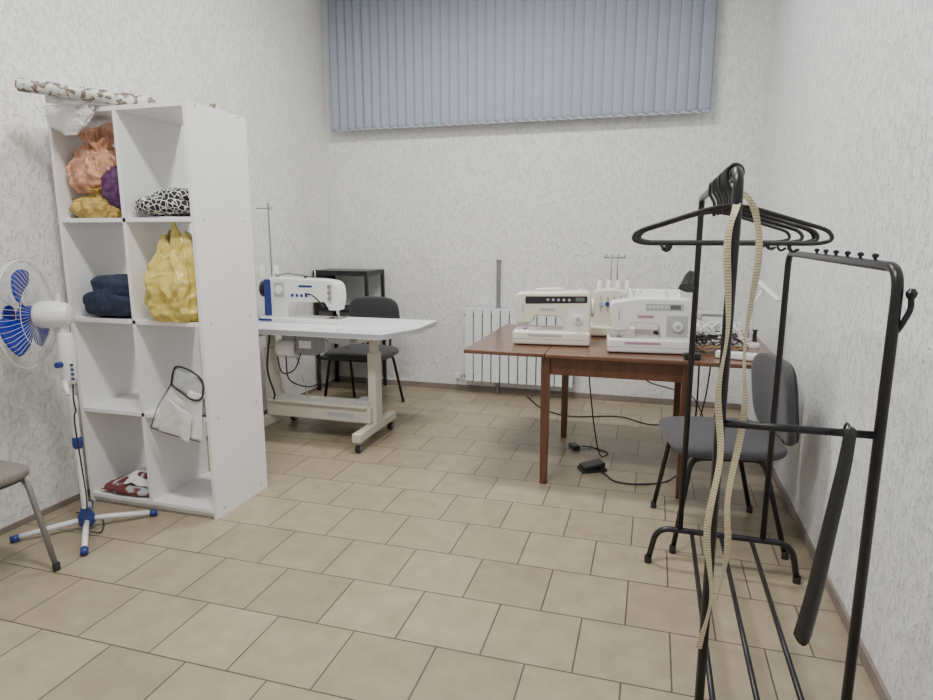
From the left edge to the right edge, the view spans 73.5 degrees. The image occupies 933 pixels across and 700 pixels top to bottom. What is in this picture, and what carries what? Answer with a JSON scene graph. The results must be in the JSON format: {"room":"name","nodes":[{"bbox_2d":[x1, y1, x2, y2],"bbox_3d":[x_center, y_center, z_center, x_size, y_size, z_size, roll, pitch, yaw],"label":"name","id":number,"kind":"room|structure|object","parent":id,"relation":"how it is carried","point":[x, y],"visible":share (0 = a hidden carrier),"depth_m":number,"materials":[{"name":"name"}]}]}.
{"room":"sewing workshop","nodes":[
{"label":"sewing workshop","id":0,"kind":"room"},
{"bbox_2d":[0,0,334,528],"bbox_3d":[-2.269,-0.897,2.664,0.120,3.600,6.850,3,11,16],"label":"wall","id":1,"kind":"structure","parent":0,"point":[262,62],"depth_m":3.64,"materials":[{"name":"paint"}]},
{"bbox_2d":[0,378,335,534],"bbox_3d":[-2.209,0.863,2.963,0.008,0.030,6.636,3,11,16],"label":"baseboard","id":2,"kind":"structure","parent":1,"relation":"attached to","point":[56,506],"depth_m":3.21,"materials":[{"name":"tile"}]},
{"bbox_2d":[0,381,879,699],"bbox_3d":[-0.461,1.019,2.474,3.850,0.100,6.850,3,11,16],"label":"floor","id":3,"kind":"structure","parent":0,"point":[433,560],"depth_m":2.60,"materials":[{"name":"tile"}]},
{"bbox_2d":[0,460,60,571],"bbox_3d":[-2.061,0.536,2.437,0.548,0.864,0.503,3,11,18],"label":"chair","id":4,"kind":"object","parent":3,"relation":"on","point":[11,473],"visible":1,"depth_m":2.57,"materials":[{"name":"beige fabric"}]},
{"bbox_2d":[0,460,28,487],"bbox_3d":[-2.034,0.515,2.424,0.440,0.069,0.470,3,11,18],"label":"seat cushion","id":5,"kind":"object","parent":4,"relation":"on","point":[11,473],"depth_m":2.50,"materials":[{"name":"beige fabric"}]},
{"bbox_2d":[0,260,157,556],"bbox_3d":[-1.863,0.235,2.888,0.494,1.293,0.516,3,11,16],"label":"pedestal fan","id":6,"kind":"object","parent":3,"relation":"on","point":[34,322],"visible":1,"depth_m":2.84,"materials":[{"name":"white plastic"}]},
{"bbox_2d":[47,101,267,519],"bbox_3d":[-1.571,-0.181,3.237,0.802,1.985,0.473,3,11,16],"label":"cube shelving unit","id":7,"kind":"object","parent":3,"relation":"on","point":[126,365],"depth_m":3.16,"materials":[{"name":"white laminate"}]},
{"bbox_2d":[44,102,96,135],"bbox_3d":[-1.846,-1.093,2.973,0.310,0.149,0.171,3,11,16],"label":"plastic bag","id":8,"kind":"object","parent":7,"relation":"on","point":[66,119],"visible":0.84,"depth_m":2.90,"materials":[{"name":"white plastic"}]},
{"bbox_2d":[69,187,121,217],"bbox_3d":[-1.804,-0.737,3.139,0.316,0.149,0.278,4,11,20],"label":"plastic bag","id":9,"kind":"object","parent":7,"relation":"on","point":[93,205],"visible":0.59,"depth_m":3.03,"materials":[{"name":"yellow plastic"}]},
{"bbox_2d":[65,122,116,193],"bbox_3d":[-1.819,-0.949,3.106,0.296,0.338,0.269,3,11,16],"label":"plastic bag","id":10,"kind":"object","parent":9,"relation":"on","point":[90,161],"visible":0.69,"depth_m":3.02,"materials":[{"name":"orange plastic"}]},
{"bbox_2d":[101,166,120,209],"bbox_3d":[-1.686,-0.793,3.085,0.164,0.235,0.228,3,11,16],"label":"cloth bundle","id":11,"kind":"object","parent":9,"relation":"on","point":[110,191],"visible":0.27,"depth_m":2.99,"materials":[{"name":"purple fabric"}]},
{"bbox_2d":[45,95,156,106],"bbox_3d":[-1.664,-1.155,2.928,0.521,0.039,0.039,-5,11,-24],"label":"paper roll","id":12,"kind":"object","parent":7,"relation":"on","point":[48,99],"visible":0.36,"depth_m":2.85,"materials":[{"name":"white paper"}]},
{"bbox_2d":[15,77,155,104],"bbox_3d":[-1.728,-1.170,2.859,0.551,0.088,0.060,-6,12,-29],"label":"roll","id":13,"kind":"object","parent":12,"relation":"on","point":[26,85],"visible":0.79,"depth_m":2.82,"materials":[{"name":"printed fabric"}]},
{"bbox_2d":[83,274,131,316],"bbox_3d":[-1.754,-0.287,3.232,0.351,0.205,0.316,3,11,16],"label":"jeans","id":14,"kind":"object","parent":7,"relation":"on","point":[110,295],"visible":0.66,"depth_m":3.09,"materials":[{"name":"fabric"}]},
{"bbox_2d":[99,467,148,495],"bbox_3d":[-1.763,0.664,3.384,0.352,0.160,0.260,3,11,16],"label":"cloth bundle","id":15,"kind":"object","parent":7,"relation":"on","point":[135,483],"visible":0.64,"depth_m":3.31,"materials":[{"name":"fabric"}]},
{"bbox_2d":[134,188,190,216],"bbox_3d":[-1.405,-0.707,2.995,0.354,0.129,0.257,3,11,16],"label":"cloth bundle","id":16,"kind":"object","parent":7,"relation":"on","point":[166,202],"visible":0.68,"depth_m":2.89,"materials":[{"name":"fabric"}]},
{"bbox_2d":[143,222,198,321],"bbox_3d":[-1.390,-0.385,3.045,0.357,0.470,0.317,3,11,16],"label":"plastic bag","id":17,"kind":"object","parent":7,"relation":"on","point":[169,279],"visible":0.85,"depth_m":2.94,"materials":[{"name":"yellow plastic"}]},
{"bbox_2d":[203,103,218,109],"bbox_3d":[-1.407,-1.183,3.093,0.461,0.032,0.032,5,12,25],"label":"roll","id":18,"kind":"object","parent":7,"relation":"on","point":[214,106],"visible":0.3,"depth_m":2.99,"materials":[{"name":"white paper"}]},
{"bbox_2d":[258,315,436,452],"bbox_3d":[-0.913,0.206,4.427,1.242,0.791,0.761,3,11,16],"label":"table","id":19,"kind":"object","parent":3,"relation":"on","point":[298,339],"visible":0.87,"depth_m":4.27,"materials":[{"name":"white laminate"}]},
{"bbox_2d":[256,203,307,280],"bbox_3d":[-1.327,-0.645,4.552,0.490,0.840,0.087,5,11,24],"label":"stand","id":20,"kind":"object","parent":19,"relation":"on","point":[261,270],"visible":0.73,"depth_m":4.59,"materials":[{"name":"grey metal"}]},
{"bbox_2d":[259,271,350,324],"bbox_3d":[-1.164,-0.383,4.444,0.655,0.364,0.198,3,11,16],"label":"sewing machine","id":21,"kind":"object","parent":19,"relation":"on","point":[281,295],"visible":1,"depth_m":4.39,"materials":[{"name":"white plastic"}]},
{"bbox_2d":[305,293,323,307],"bbox_3d":[-1.061,-0.343,4.336,0.152,0.102,0.037,4,11,20],"label":"lamp","id":22,"kind":"object","parent":21,"relation":"attached to","point":[309,297],"depth_m":4.34,"materials":[{"name":"white plastic"}]},
{"bbox_2d":[297,417,366,423],"bbox_3d":[-0.922,0.473,4.516,0.560,0.015,0.230,3,11,16],"label":"shelf","id":23,"kind":"object","parent":19,"relation":"attached to","point":[297,417],"depth_m":4.40,"materials":[{"name":"beige metal"}]},
{"bbox_2d":[313,268,386,390],"bbox_3d":[-1.057,-0.185,5.723,0.528,1.092,0.368,3,11,16],"label":"metal rack","id":24,"kind":"object","parent":3,"relation":"on","point":[331,273],"visible":0.48,"depth_m":5.63,"materials":[{"name":"black metal"}]},
{"bbox_2d":[320,305,348,309],"bbox_3d":[-1.057,-0.380,5.688,0.500,0.008,0.340,3,11,16],"label":"shelf","id":25,"kind":"object","parent":24,"relation":"attached to","point":[346,307],"depth_m":5.66,"materials":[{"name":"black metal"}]},
{"bbox_2d":[324,296,404,401],"bbox_3d":[-0.839,0.026,5.124,0.517,0.894,0.550,4,11,20],"label":"chair","id":26,"kind":"object","parent":3,"relation":"on","point":[364,306],"visible":0.73,"depth_m":5.17,"materials":[{"name":"grey fabric"}]},
{"bbox_2d":[324,344,398,360],"bbox_3d":[-0.850,0.014,5.093,0.517,0.069,0.484,4,11,20],"label":"seat cushion","id":27,"kind":"object","parent":26,"relation":"on","point":[356,352],"depth_m":4.96,"materials":[{"name":"grey fabric"}]},
{"bbox_2d":[349,296,399,338],"bbox_3d":[-0.765,-0.273,5.271,0.470,0.360,0.076,4,18,20],"label":"backrest cushion","id":28,"kind":"object","parent":26,"relation":"on","point":[364,306],"depth_m":5.22,"materials":[{"name":"grey fabric"}]},
{"bbox_2d":[569,442,579,450],"bbox_3d":[0.720,0.643,4.157,0.050,0.030,0.105,-2,11,-13],"label":"plug adapter","id":29,"kind":"object","parent":3,"relation":"on","point":[574,446],"visible":1,"depth_m":4.14,"materials":[{"name":"black plastic"}]},
{"bbox_2d":[577,458,606,473],"bbox_3d":[0.760,0.700,3.781,0.158,0.055,0.105,-2,11,-13],"label":"foot pedal","id":30,"kind":"object","parent":3,"relation":"on","point":[592,466],"visible":1,"depth_m":3.75,"materials":[{"name":"black plastic"}]},
{"bbox_2d":[527,396,658,424],"bbox_3d":[1.077,0.493,4.947,1.500,0.038,0.389,6,12,30],"label":"extension cord","id":31,"kind":"object","parent":3,"relation":"on","point":[527,396],"visible":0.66,"depth_m":4.88,"materials":[{"name":"black plastic"}]},
{"bbox_2d":[464,324,774,498],"bbox_3d":[0.932,0.289,3.866,1.660,0.832,1.080,3,11,16],"label":"table","id":32,"kind":"object","parent":3,"relation":"on","point":[593,360],"depth_m":3.43,"materials":[{"name":"brown wood"}]},
{"bbox_2d":[512,286,594,346],"bbox_3d":[0.516,-0.205,3.688,0.469,0.338,0.189,2,11,11],"label":"sewing machine","id":33,"kind":"object","parent":32,"relation":"on","point":[575,309],"visible":1,"depth_m":3.61,"materials":[{"name":"beige plastic"}]},
{"bbox_2d":[513,327,589,345],"bbox_3d":[0.506,-0.083,3.713,0.447,0.081,0.185,2,11,11],"label":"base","id":34,"kind":"object","parent":33,"relation":"on","point":[521,335],"depth_m":3.63,"materials":[{"name":"beige plastic"}]},
{"bbox_2d":[581,377,607,456],"bbox_3d":[0.839,0.320,4.019,0.169,0.725,0.208,1,10,6],"label":"power cable","id":35,"kind":"object","parent":32,"relation":"hanging from","point":[597,448],"visible":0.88,"depth_m":4.00,"materials":[{"name":"plastic"}]},
{"bbox_2d":[590,254,635,336],"bbox_3d":[0.963,-0.355,4.012,0.315,0.508,0.285,2,11,11],"label":"machine","id":36,"kind":"object","parent":32,"relation":"on","point":[600,325],"visible":0.59,"depth_m":3.94,"materials":[{"name":"beige plastic"}]},
{"bbox_2d":[606,289,691,354],"bbox_3d":[1.007,-0.161,3.432,0.452,0.344,0.182,2,11,10],"label":"sewing machine","id":37,"kind":"object","parent":32,"relation":"on","point":[666,308],"visible":0.98,"depth_m":3.37,"materials":[{"name":"white plastic"}]},
{"bbox_2d":[606,334,688,353],"bbox_3d":[0.998,-0.035,3.458,0.430,0.078,0.178,2,11,10],"label":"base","id":38,"kind":"object","parent":37,"relation":"on","point":[629,343],"depth_m":3.38,"materials":[{"name":"white plastic"}]},
{"bbox_2d":[600,366,699,484],"bbox_3d":[1.050,0.405,3.557,0.531,0.725,0.165,1,11,7],"label":"wire","id":39,"kind":"object","parent":32,"relation":"hanging from","point":[605,474],"visible":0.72,"depth_m":3.56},
{"bbox_2d":[653,271,693,333],"bbox_3d":[1.349,-0.307,4.043,0.250,0.410,0.133,3,11,16],"label":"desk lamp","id":40,"kind":"object","parent":32,"relation":"on","point":[686,285],"visible":0.41,"depth_m":3.98,"materials":[{"name":"plastic"}]},
{"bbox_2d":[647,367,714,416],"bbox_3d":[1.194,0.294,4.085,0.807,0.740,1.388,3,11,16],"label":"hanging cable","id":41,"kind":"object","parent":32,"relation":"hanging from","point":[701,410],"visible":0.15,"depth_m":3.41,"materials":[{"name":"plastic"}]},
{"bbox_2d":[684,352,700,359],"bbox_3d":[1.170,0.031,3.238,0.080,0.034,0.045,1,10,6],"label":"power adapter","id":42,"kind":"object","parent":32,"relation":"on","point":[697,356],"visible":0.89,"depth_m":3.22,"materials":[{"name":"black plastic"}]},
{"bbox_2d":[696,308,722,337],"bbox_3d":[1.480,-0.177,4.016,0.310,0.165,0.214,4,11,22],"label":"storage box","id":43,"kind":"object","parent":32,"relation":"on","point":[704,315],"visible":0.34,"depth_m":3.90,"materials":[{"name":"white plastic"}]},
{"bbox_2d":[695,320,751,351],"bbox_3d":[1.431,-0.087,3.600,0.404,0.127,0.497,3,11,16],"label":"cable tangle","id":44,"kind":"object","parent":32,"relation":"on","point":[710,334],"visible":0.63,"depth_m":3.52,"materials":[{"name":"black plastic"}]},
{"bbox_2d":[739,329,757,340],"bbox_3d":[1.691,-0.098,3.858,0.194,0.066,0.064,3,11,16],"label":"thread spool","id":45,"kind":"object","parent":32,"relation":"on","point":[754,338],"visible":0.32,"depth_m":3.82,"materials":[{"name":"black plastic"}]},
{"bbox_2d":[739,280,780,347],"bbox_3d":[1.649,-0.197,3.521,0.109,0.382,0.239,-2,11,-10],"label":"desk lamp","id":46,"kind":"object","parent":32,"relation":"on","point":[761,284],"visible":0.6,"depth_m":3.52,"materials":[{"name":"white plastic"}]},
{"bbox_2d":[650,353,798,559],"bbox_3d":[1.206,0.448,2.927,0.558,0.859,0.535,1,10,6],"label":"chair","id":47,"kind":"object","parent":3,"relation":"on","point":[754,449],"visible":0.87,"depth_m":2.78,"materials":[{"name":"grey fabric"}]},
{"bbox_2d":[659,416,787,460],"bbox_3d":[1.178,0.398,2.921,0.497,0.069,0.531,1,10,6],"label":"seat cushion","id":48,"kind":"object","parent":47,"relation":"on","point":[701,432],"depth_m":2.77,"materials":[{"name":"grey fabric"}]},
{"bbox_2d":[751,353,795,445],"bbox_3d":[1.418,0.217,2.860,0.076,0.380,0.470,-6,10,8],"label":"backrest cushion","id":49,"kind":"object","parent":47,"relation":"on","point":[763,364],"depth_m":2.83,"materials":[{"name":"grey fabric"}]},
{"bbox_2d":[644,166,917,699],"bbox_3d":[0.908,0.273,1.963,0.617,1.552,1.169,3,11,16],"label":"rack","id":50,"kind":"object","parent":3,"relation":"on","point":[895,324],"visible":0.96,"depth_m":1.46,"materials":[{"name":"black metal"}]},
{"bbox_2d":[639,176,802,249],"bbox_3d":[0.683,-0.370,1.677,0.442,0.202,0.014,1,10,5],"label":"clothes hanger","id":51,"kind":"object","parent":50,"relation":"hanging from","point":[716,188],"visible":0.36,"depth_m":1.67,"materials":[{"name":"black plastic"}]},
{"bbox_2d":[639,178,803,249],"bbox_3d":[0.709,-0.386,1.762,0.442,0.202,0.013,6,12,30],"label":"clothes hanger","id":52,"kind":"object","parent":50,"relation":"hanging from","point":[715,195],"visible":0.37,"depth_m":1.75,"materials":[{"name":"black plastic"}]},
{"bbox_2d":[660,181,790,247],"bbox_3d":[0.743,-0.407,1.875,0.442,0.202,0.012,2,11,10],"label":"clothes hanger","id":53,"kind":"object","parent":50,"relation":"hanging from","point":[710,183],"visible":0.3,"depth_m":1.86,"materials":[{"name":"black plastic"}]},
{"bbox_2d":[636,170,815,251],"bbox_3d":[0.640,-0.344,1.536,0.442,0.202,0.012,0,10,1],"label":"clothes hanger","id":54,"kind":"object","parent":50,"relation":"hanging from","point":[721,183],"visible":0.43,"depth_m":1.54,"materials":[{"name":"black plastic"}]},
{"bbox_2d":[695,192,762,648],"bbox_3d":[0.608,0.186,1.464,0.129,1.088,0.048,-8,13,-39],"label":"belt","id":55,"kind":"object","parent":50,"relation":"hanging from","point":[753,206],"visible":0.98,"depth_m":1.44,"materials":[{"name":"beige fabric"}]},
{"bbox_2d":[642,172,819,249],"bbox_3d":[0.660,-0.356,1.602,0.442,0.202,0.013,5,12,25],"label":"clothes hanger","id":56,"kind":"object","parent":50,"relation":"hanging from","point":[800,226],"visible":0.32,"depth_m":1.56,"materials":[{"name":"black plastic"}]},
{"bbox_2d":[632,162,832,252],"bbox_3d":[0.611,-0.326,1.437,0.442,0.202,0.013,2,11,11],"label":"clothes hanger","id":57,"kind":"object","parent":50,"relation":"hanging from","point":[726,176],"visible":0.85,"depth_m":1.44,"materials":[{"name":"black plastic"}]},
{"bbox_2d":[661,168,833,252],"bbox_3d":[0.624,-0.334,1.479,0.442,0.202,0.013,5,11,24],"label":"clothes hanger","id":58,"kind":"object","parent":50,"relation":"hanging from","point":[831,235],"visible":0.32,"depth_m":1.47,"materials":[{"name":"black plastic"}]},
{"bbox_2d":[793,422,856,645],"bbox_3d":[0.805,0.419,1.397,0.085,0.527,0.047,-3,11,-17],"label":"long shoehorn","id":59,"kind":"object","parent":50,"relation":"hanging from","point":[804,627],"visible":1,"depth_m":1.39,"materials":[{"name":"black plastic"}]},
{"bbox_2d":[322,0,773,403],"bbox_3d":[0.499,-1.388,5.331,3.650,3.600,0.120,3,11,16],"label":"wall","id":60,"kind":"structure","parent":0,"point":[435,209],"depth_m":5.28,"materials":[{"name":"paint"}]},
{"bbox_2d":[495,259,500,392],"bbox_3d":[0.279,-0.199,5.529,0.042,1.190,0.042,3,11,16],"label":"vertical pipe","id":61,"kind":"object","parent":60,"relation":"attached to","point":[498,275],"visible":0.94,"depth_m":5.46,"materials":[{"name":"grey metal"}]},
{"bbox_2d":[455,308,573,387],"bbox_3d":[0.409,-0.036,5.469,1.071,0.650,0.140,3,11,16],"label":"radiator","id":62,"kind":"object","parent":60,"relation":"attached to","point":[490,366],"visible":0.63,"depth_m":5.44,"materials":[{"name":"metal"}]},
{"bbox_2d":[327,0,717,131],"bbox_3d":[0.331,-2.457,5.057,3.160,1.198,0.122,3,11,16],"label":"vertical blind","id":63,"kind":"object","parent":60,"relation":"attached to","point":[394,64],"visible":1,"depth_m":5.02,"materials":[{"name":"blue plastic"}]},
{"bbox_2d":[339,376,739,409],"bbox_3d":[0.480,0.369,5.590,3.650,0.050,0.012,3,11,16],"label":"baseboard","id":64,"kind":"structure","parent":60,"relation":"attached to","point":[734,406],"depth_m":5.55,"materials":[{"name":"tile"}]},
{"bbox_2d":[741,0,932,699],"bbox_3d":[1.346,-0.704,1.613,0.120,3.600,6.850,3,11,16],"label":"wall","id":65,"kind":"structure","parent":0,"point":[847,144],"depth_m":2.31,"materials":[{"name":"paint"}]},
{"bbox_2d":[739,404,891,699],"bbox_3d":[1.281,1.040,1.946,0.012,0.050,6.636,3,11,16],"label":"baseboard","id":66,"kind":"structure","parent":65,"relation":"attached to","point":[863,654],"depth_m":2.36,"materials":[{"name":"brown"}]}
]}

